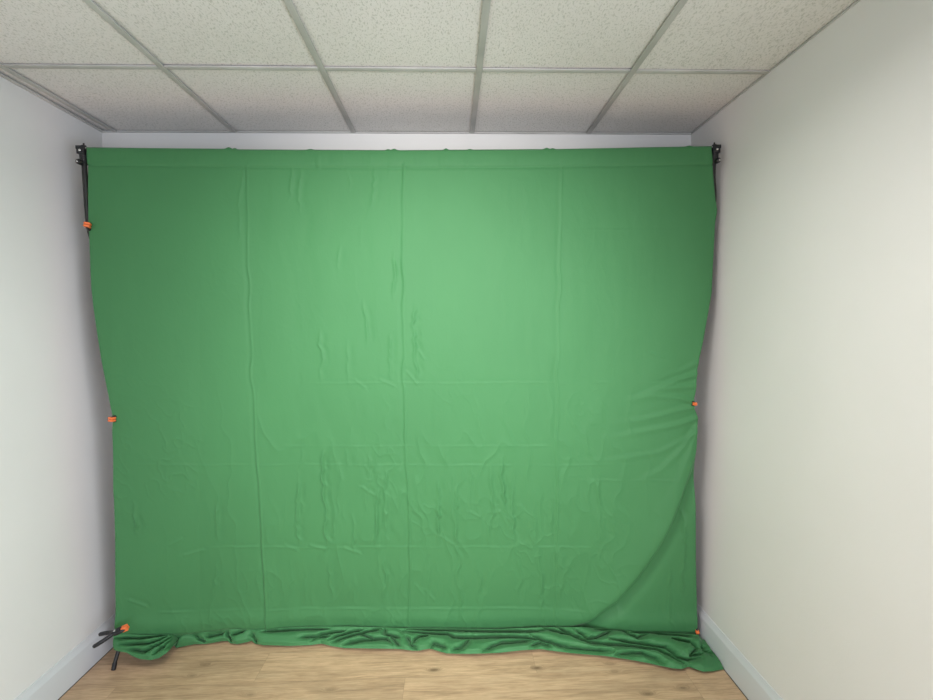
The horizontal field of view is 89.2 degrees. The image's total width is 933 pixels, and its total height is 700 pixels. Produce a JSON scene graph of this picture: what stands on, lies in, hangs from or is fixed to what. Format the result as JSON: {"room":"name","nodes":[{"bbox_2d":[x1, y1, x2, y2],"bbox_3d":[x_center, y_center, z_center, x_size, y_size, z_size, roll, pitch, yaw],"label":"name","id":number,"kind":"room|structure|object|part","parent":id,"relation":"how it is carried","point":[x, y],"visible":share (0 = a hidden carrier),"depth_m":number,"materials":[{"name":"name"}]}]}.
{"room":"studio","nodes":[
{"label":"studio","id":0,"kind":"room"},
{"bbox_2d":[0,77,115,699],"bbox_3d":[-1.763,0.265,-0.312,0.100,2.723,5.468,-1,3,-2],"label":"wall","id":1,"kind":"structure","parent":0,"point":[57,525],"depth_m":2.02,"materials":[{"name":"white paint"}]},
{"bbox_2d":[0,73,105,132],"bbox_3d":[-1.714,-0.953,-0.373,0.020,0.023,5.468,-1,3,-2],"label":"trim","id":2,"kind":"structure","parent":1,"relation":"attached to","point":[1,74],"depth_m":2.03,"materials":[{"name":"white metal"}]},
{"bbox_2d":[14,614,114,699],"bbox_3d":[-1.690,1.551,-0.243,0.020,0.146,5.468,-1,3,-2],"label":"baseboard","id":3,"kind":"structure","parent":1,"relation":"attached to","point":[52,685],"depth_m":2.11,"materials":[{"name":"white paint"}]},
{"bbox_2d":[102,130,690,149],"bbox_3d":[-0.316,0.104,2.518,3.183,2.723,0.100,-1,3,-2],"label":"wall","id":4,"kind":"structure","parent":0,"point":[277,141],"depth_m":2.40,"materials":[{"name":"white paint"}]},
{"bbox_2d":[104,130,690,134],"bbox_3d":[-0.319,-1.111,2.399,2.957,0.023,0.010,-1,3,-2],"label":"trim","id":5,"kind":"structure","parent":4,"relation":"attached to","point":[106,131],"depth_m":2.40,"materials":[{"name":"white metal"}]},
{"bbox_2d":[59,641,746,699],"bbox_3d":[-0.209,1.657,-0.188,3.183,0.100,5.668,-1,3,-2],"label":"floor","id":6,"kind":"structure","parent":0,"point":[222,670],"depth_m":2.15,"materials":[{"name":"brown wood"}]},
{"bbox_2d":[75,142,720,670],"bbox_3d":[-0.267,0.272,2.283,2.886,2.419,0.291,-1,3,-2],"label":"stand","id":7,"kind":"object","parent":6,"relation":"on","point":[81,150],"visible":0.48,"depth_m":2.07,"materials":[{"name":"black metal"}]},
{"bbox_3d":[-1.675,-0.815,2.047,0.026,0.025,0.022,0,3,9],"label":"knob","id":8,"kind":"part","parent":7,"relation":"part of","materials":[{"name":"black plastic"}]},
{"bbox_3d":[-1.628,0.244,2.173,0.075,2.224,0.128,0,3,11],"label":"post","id":9,"kind":"part","parent":7,"relation":"part of","materials":[{"name":"black metal"}]},
{"bbox_2d":[83,222,91,230],"bbox_3d":[-1.661,-0.534,2.104,0.026,0.052,0.135,-2,3,-18],"label":"clamp","id":10,"kind":"object","parent":7,"relation":"attached to","point":[87,225],"visible":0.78,"depth_m":2.05,"materials":[{"name":"orange plastic"}]},
{"bbox_2d":[108,415,116,421],"bbox_3d":[-1.579,0.308,2.175,0.024,0.086,0.131,0,3,14],"label":"clamp","id":11,"kind":"object","parent":7,"relation":"attached to","point":[113,418],"visible":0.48,"depth_m":2.12,"materials":[{"name":"orange plastic"}]},
{"bbox_3d":[-1.642,1.408,2.237,0.017,0.155,0.079,0,3,16],"label":"leg","id":12,"kind":"part","parent":7,"relation":"part of","materials":[{"name":"black metal"}]},
{"bbox_2d":[86,146,723,671],"bbox_3d":[-0.255,0.282,2.223,2.843,2.403,0.365,-1,3,-2],"label":"cloth","id":13,"kind":"object","parent":7,"relation":"hanging from","point":[413,400],"visible":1,"depth_m":2.21,"materials":[{"name":"green fabric"}]},
{"bbox_2d":[92,624,128,647],"bbox_3d":[-1.617,1.295,2.162,0.134,0.072,0.078,-1,3,-17],"label":"clamp","id":14,"kind":"object","parent":13,"relation":"attached to","point":[124,628],"visible":1,"depth_m":2.15,"materials":[{"name":"black plastic"}]},
{"bbox_3d":[-1.623,1.292,2.165,0.130,0.021,0.060,-21,22,-10],"label":"arm","id":15,"kind":"part","parent":14,"relation":"part of","materials":[{"name":"black plastic"}]},
{"bbox_3d":[1.090,0.207,2.297,0.099,2.238,0.201,-1,3,-13],"label":"post","id":16,"kind":"part","parent":7,"relation":"part of","materials":[{"name":"black metal"}]},
{"bbox_3d":[1.137,-0.858,2.139,0.026,0.025,0.022,-1,3,-13],"label":"knob","id":17,"kind":"part","parent":7,"relation":"part of","materials":[{"name":"black plastic"}]},
{"bbox_2d":[0,0,856,133],"bbox_3d":[-0.235,-1.060,-0.329,3.183,0.204,5.668,-1,3,-2],"label":"ceiling","id":18,"kind":"structure","parent":0,"point":[353,66],"depth_m":1.75,"materials":[{"name":"tile"}]},
{"bbox_2d":[691,0,932,699],"bbox_3d":[1.318,0.230,-0.210,0.100,2.723,5.468,-1,3,-2],"label":"wall","id":19,"kind":"structure","parent":0,"point":[813,466],"depth_m":1.58,"materials":[{"name":"white paint"}]},
{"bbox_2d":[697,604,782,699],"bbox_3d":[1.270,1.517,-0.145,0.020,0.146,5.468,-1,3,-2],"label":"baseboard","id":20,"kind":"structure","parent":19,"relation":"attached to","point":[749,681],"depth_m":2.10,"materials":[{"name":"white paint"}]},
{"bbox_2d":[690,0,859,134],"bbox_3d":[1.254,-0.987,-0.276,0.006,0.023,5.468,-1,3,-2],"label":"trim","id":21,"kind":"structure","parent":19,"relation":"attached to","point":[857,1],"depth_m":1.80,"materials":[{"name":"white metal"}]}
]}

